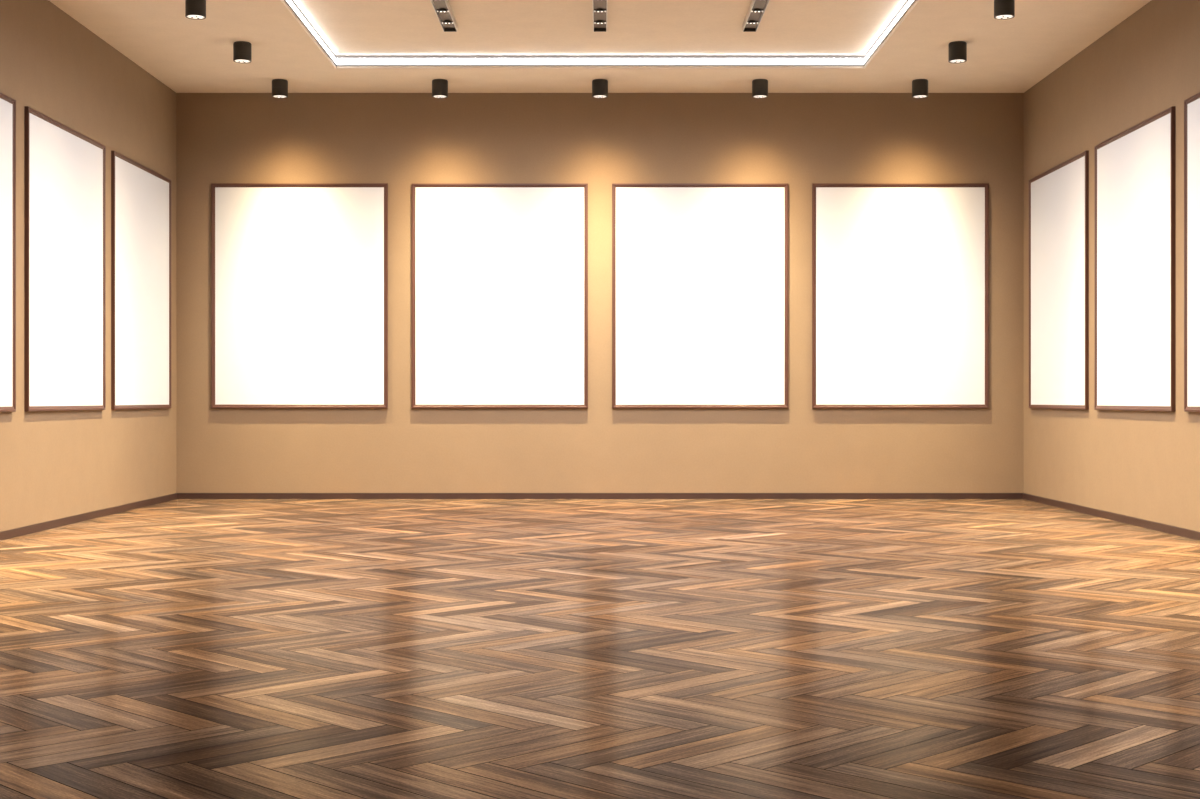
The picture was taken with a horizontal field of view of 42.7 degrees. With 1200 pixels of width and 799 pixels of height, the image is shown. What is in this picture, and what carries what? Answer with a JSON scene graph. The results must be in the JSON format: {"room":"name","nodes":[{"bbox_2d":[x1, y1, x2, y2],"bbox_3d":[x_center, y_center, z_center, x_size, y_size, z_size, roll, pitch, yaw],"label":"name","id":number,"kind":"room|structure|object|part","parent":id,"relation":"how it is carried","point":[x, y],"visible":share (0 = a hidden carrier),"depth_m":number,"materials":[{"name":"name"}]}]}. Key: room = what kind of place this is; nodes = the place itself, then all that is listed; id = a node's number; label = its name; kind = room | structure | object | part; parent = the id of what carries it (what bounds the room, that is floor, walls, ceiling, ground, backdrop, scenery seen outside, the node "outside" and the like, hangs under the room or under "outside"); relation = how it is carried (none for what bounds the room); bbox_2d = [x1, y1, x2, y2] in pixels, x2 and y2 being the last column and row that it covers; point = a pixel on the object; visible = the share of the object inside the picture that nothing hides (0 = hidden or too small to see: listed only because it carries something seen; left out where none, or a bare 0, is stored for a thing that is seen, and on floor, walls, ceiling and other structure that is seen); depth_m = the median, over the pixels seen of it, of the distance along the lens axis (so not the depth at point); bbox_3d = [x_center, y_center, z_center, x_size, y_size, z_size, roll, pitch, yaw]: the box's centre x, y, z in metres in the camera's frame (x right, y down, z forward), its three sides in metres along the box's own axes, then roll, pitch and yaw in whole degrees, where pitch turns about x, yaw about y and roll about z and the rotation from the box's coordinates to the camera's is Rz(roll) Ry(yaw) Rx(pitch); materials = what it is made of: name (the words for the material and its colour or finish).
{"room":"museum","nodes":[
{"label":"museum","id":0,"kind":"room"},
{"bbox_2d":[0,0,175,531],"bbox_3d":[-4.272,-1.130,6.050,0.200,4.420,18.100,0,0,0],"label":"wall","id":1,"kind":"structure","parent":0,"point":[54,465],"depth_m":12.31,"materials":[{"name":"beige paint"}]},
{"bbox_2d":[0,92,15,411],"bbox_3d":[-4.157,-1.019,10.010,0.030,2.211,1.734,0,0,0],"label":"picture frame","id":2,"kind":"object","parent":1,"relation":"attached to","point":[7,104],"visible":1,"depth_m":10.73,"materials":[{"name":"brown"}]},
{"bbox_2d":[24,106,105,410],"bbox_3d":[-4.157,-1.019,11.980,0.030,2.211,1.734,0,0,0],"label":"picture frame","id":3,"kind":"object","parent":1,"relation":"attached to","point":[65,168],"visible":1,"depth_m":11.87,"materials":[{"name":"brown"}]},
{"bbox_2d":[0,493,176,540],"bbox_3d":[-4.165,0.950,6.043,0.014,0.060,18.086,0,0,0],"label":"baseboard","id":4,"kind":"structure","parent":1,"relation":"attached to","point":[30,529],"depth_m":12.28,"materials":[{"name":"brown wood"}]},
{"bbox_2d":[111,151,170,409],"bbox_3d":[-4.157,-1.019,13.950,0.030,2.211,1.734,0,0,0],"label":"picture frame","id":5,"kind":"object","parent":1,"relation":"attached to","point":[140,195],"visible":1,"depth_m":13.83,"materials":[{"name":"brown"}]},
{"bbox_2d":[0,499,1199,798],"bbox_3d":[0.000,0.982,6.050,8.344,0.002,18.100,0,0,0],"label":"floor","id":6,"kind":"structure","parent":0,"point":[178,648],"depth_m":6.01,"materials":[{"name":"brown wood"}]},
{"bbox_2d":[176,93,1023,492],"bbox_3d":[0.000,-1.130,15.200,8.744,4.420,0.200,0,0,0],"label":"wall","id":7,"kind":"structure","parent":0,"point":[399,140],"depth_m":15.10,"materials":[{"name":"beige paint"}]},
{"bbox_2d":[211,183,387,407],"bbox_3d":[-2.956,-1.019,15.085,1.734,2.211,0.030,0,0,0],"label":"picture frame","id":8,"kind":"object","parent":7,"relation":"attached to","point":[299,271],"visible":1,"depth_m":15.08,"materials":[{"name":"brown wood"}]},
{"bbox_2d":[412,183,587,407],"bbox_3d":[-0.985,-1.019,15.085,1.734,2.211,0.030,0,0,0],"label":"picture frame","id":9,"kind":"object","parent":7,"relation":"attached to","point":[500,270],"visible":1,"depth_m":15.08,"materials":[{"name":"brown"}]},
{"bbox_2d":[177,493,1022,498],"bbox_3d":[0.000,0.950,15.093,8.344,0.060,0.014,0,0,0],"label":"baseboard","id":10,"kind":"structure","parent":7,"relation":"attached to","point":[179,495],"depth_m":15.09,"materials":[{"name":"brown wood"}]},
{"bbox_2d":[612,183,787,407],"bbox_3d":[0.985,-1.019,15.085,1.734,2.211,0.030,0,0,0],"label":"picture frame","id":11,"kind":"object","parent":7,"relation":"attached to","point":[700,270],"visible":1,"depth_m":15.08,"materials":[{"name":"brown"}]},
{"bbox_2d":[812,183,988,407],"bbox_3d":[2.956,-1.019,15.085,1.734,2.211,0.030,0,0,0],"label":"picture frame","id":12,"kind":"object","parent":7,"relation":"attached to","point":[900,271],"visible":1,"depth_m":15.08,"materials":[{"name":"brown"}]},
{"bbox_2d":[49,0,1150,92],"bbox_3d":[0.000,-3.130,6.050,8.344,0.220,18.100,0,0,0],"label":"ceiling","id":13,"kind":"structure","parent":0,"point":[187,55],"depth_m":13.08,"materials":[{"name":"paint"}]},
{"bbox_2d":[185,0,205,19],"bbox_3d":[-3.030,-2.939,11.490,0.151,0.161,0.151,0,0,0],"label":"ceiling spotlight","id":14,"kind":"object","parent":13,"relation":"attached to","point":[194,9],"visible":1,"depth_m":11.43,"materials":[{"name":"black metal"}]},
{"bbox_2d":[233,41,251,62],"bbox_3d":[-3.030,-2.939,12.990,0.151,0.161,0.151,0,0,0],"label":"ceiling spotlight","id":15,"kind":"object","parent":13,"relation":"attached to","point":[242,50],"visible":1,"depth_m":12.93,"materials":[{"name":"black metal"}]},
{"bbox_2d":[272,79,287,97],"bbox_3d":[-3.030,-2.939,14.510,0.151,0.161,0.151,0,0,0],"label":"ceiling spotlight","id":16,"kind":"object","parent":13,"relation":"attached to","point":[279,86],"visible":1,"depth_m":14.45,"materials":[{"name":"black metal"}]},
{"bbox_2d":[432,79,447,97],"bbox_3d":[-1.515,-2.939,14.510,0.151,0.161,0.151,0,0,0],"label":"ceiling spotlight","id":17,"kind":"object","parent":13,"relation":"attached to","point":[439,86],"visible":1,"depth_m":14.45,"materials":[{"name":"black metal"}]},
{"bbox_2d":[430,0,457,31],"bbox_3d":[-1.255,-3.114,11.310,0.118,0.052,3.120,0,0,0],"label":"ceiling light","id":18,"kind":"object","parent":13,"relation":"attached to","point":[442,8],"visible":1,"depth_m":12.43,"materials":[{"name":"brown metal"}]},
{"bbox_3d":[-1.310,-3.114,11.310,0.007,0.052,3.120,0,0,0],"label":"rail","id":19,"kind":"part","parent":18,"relation":"part of","materials":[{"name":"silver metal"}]},
{"bbox_3d":[-1.200,-3.114,11.310,0.007,0.052,3.120,0,0,0],"label":"rail","id":20,"kind":"part","parent":18,"relation":"part of","materials":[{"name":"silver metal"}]},
{"bbox_2d":[280,0,919,68],"bbox_3d":[0.000,-3.029,11.489,4.832,0.025,4.977,0,0,0],"label":"trim","id":21,"kind":"structure","parent":13,"relation":"attached to","point":[282,1],"depth_m":13.96,"materials":[{"name":"white paint"}]},
{"bbox_2d":[592,79,607,97],"bbox_3d":[0.000,-2.939,14.510,0.151,0.161,0.151,0,0,0],"label":"ceiling spotlight","id":22,"kind":"object","parent":13,"relation":"attached to","point":[599,86],"visible":1,"depth_m":14.45,"materials":[{"name":"black metal"}]},
{"bbox_2d":[284,0,915,65],"bbox_3d":[0.000,-3.091,11.489,4.831,0.097,4.976,0,0,0],"label":"light","id":23,"kind":"object","parent":13,"relation":"attached to","point":[338,60],"visible":1,"depth_m":13.96,"materials":[{"name":"white"}]},
{"bbox_2d":[592,0,607,31],"bbox_3d":[0.000,-3.114,11.310,0.118,0.052,3.120,0,0,0],"label":"ceiling light","id":24,"kind":"object","parent":13,"relation":"attached to","point":[599,6],"visible":1,"depth_m":12.43,"materials":[{"name":"brown"}]},
{"bbox_2d":[742,0,769,31],"bbox_3d":[1.255,-3.114,11.310,0.118,0.052,3.120,0,0,0],"label":"ceiling light","id":25,"kind":"object","parent":13,"relation":"attached to","point":[757,8],"visible":1,"depth_m":12.43,"materials":[{"name":"brown"}]},
{"bbox_3d":[1.200,-3.114,11.310,0.007,0.052,3.120,0,0,0],"label":"rail","id":26,"kind":"part","parent":25,"relation":"part of","materials":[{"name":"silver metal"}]},
{"bbox_3d":[1.310,-3.114,11.310,0.007,0.052,3.120,0,0,0],"label":"rail","id":27,"kind":"part","parent":25,"relation":"part of","materials":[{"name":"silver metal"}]},
{"bbox_2d":[752,79,767,97],"bbox_3d":[1.515,-2.939,14.510,0.151,0.161,0.151,0,0,0],"label":"ceiling spotlight","id":28,"kind":"object","parent":13,"relation":"attached to","point":[759,86],"visible":1,"depth_m":14.45,"materials":[{"name":"black metal"}]},
{"bbox_2d":[912,79,927,97],"bbox_3d":[3.030,-2.939,14.510,0.151,0.161,0.151,0,0,0],"label":"ceiling spotlight","id":29,"kind":"object","parent":13,"relation":"attached to","point":[919,86],"visible":1,"depth_m":14.45,"materials":[{"name":"black metal"}]},
{"bbox_2d":[948,41,966,62],"bbox_3d":[3.030,-2.939,12.990,0.151,0.161,0.151,0,0,0],"label":"ceiling spotlight","id":30,"kind":"object","parent":13,"relation":"attached to","point":[957,50],"visible":1,"depth_m":12.93,"materials":[{"name":"black metal"}]},
{"bbox_2d":[994,0,1014,19],"bbox_3d":[3.030,-2.939,11.490,0.151,0.161,0.151,0,0,0],"label":"ceiling spotlight","id":31,"kind":"object","parent":13,"relation":"attached to","point":[1003,9],"visible":1,"depth_m":11.43,"materials":[{"name":"black metal"}]},
{"bbox_2d":[1024,0,1199,531],"bbox_3d":[4.272,-1.130,6.050,0.200,4.420,18.100,0,0,0],"label":"wall","id":32,"kind":"structure","parent":0,"point":[1145,465],"depth_m":12.38,"materials":[{"name":"beige paint"}]},
{"bbox_2d":[1029,151,1088,409],"bbox_3d":[4.157,-1.019,13.950,0.030,2.211,1.734,0,0,0],"label":"picture frame","id":33,"kind":"object","parent":32,"relation":"attached to","point":[1059,195],"visible":1,"depth_m":13.86,"materials":[{"name":"brown"}]},
{"bbox_2d":[1023,493,1199,540],"bbox_3d":[4.165,0.950,6.043,0.014,0.060,18.086,0,0,0],"label":"baseboard","id":34,"kind":"structure","parent":32,"relation":"attached to","point":[1169,529],"depth_m":12.28,"materials":[{"name":"brown wood"}]},
{"bbox_2d":[1094,106,1175,410],"bbox_3d":[4.157,-1.019,11.980,0.030,2.211,1.734,0,0,0],"label":"picture frame","id":35,"kind":"object","parent":32,"relation":"attached to","point":[1135,168],"visible":1,"depth_m":11.87,"materials":[{"name":"brown"}]},
{"bbox_2d":[1184,92,1199,411],"bbox_3d":[4.157,-1.019,10.010,0.030,2.211,1.734,0,0,0],"label":"picture frame","id":36,"kind":"object","parent":32,"relation":"attached to","point":[1191,104],"visible":1,"depth_m":10.75,"materials":[{"name":"brown"}]}
]}

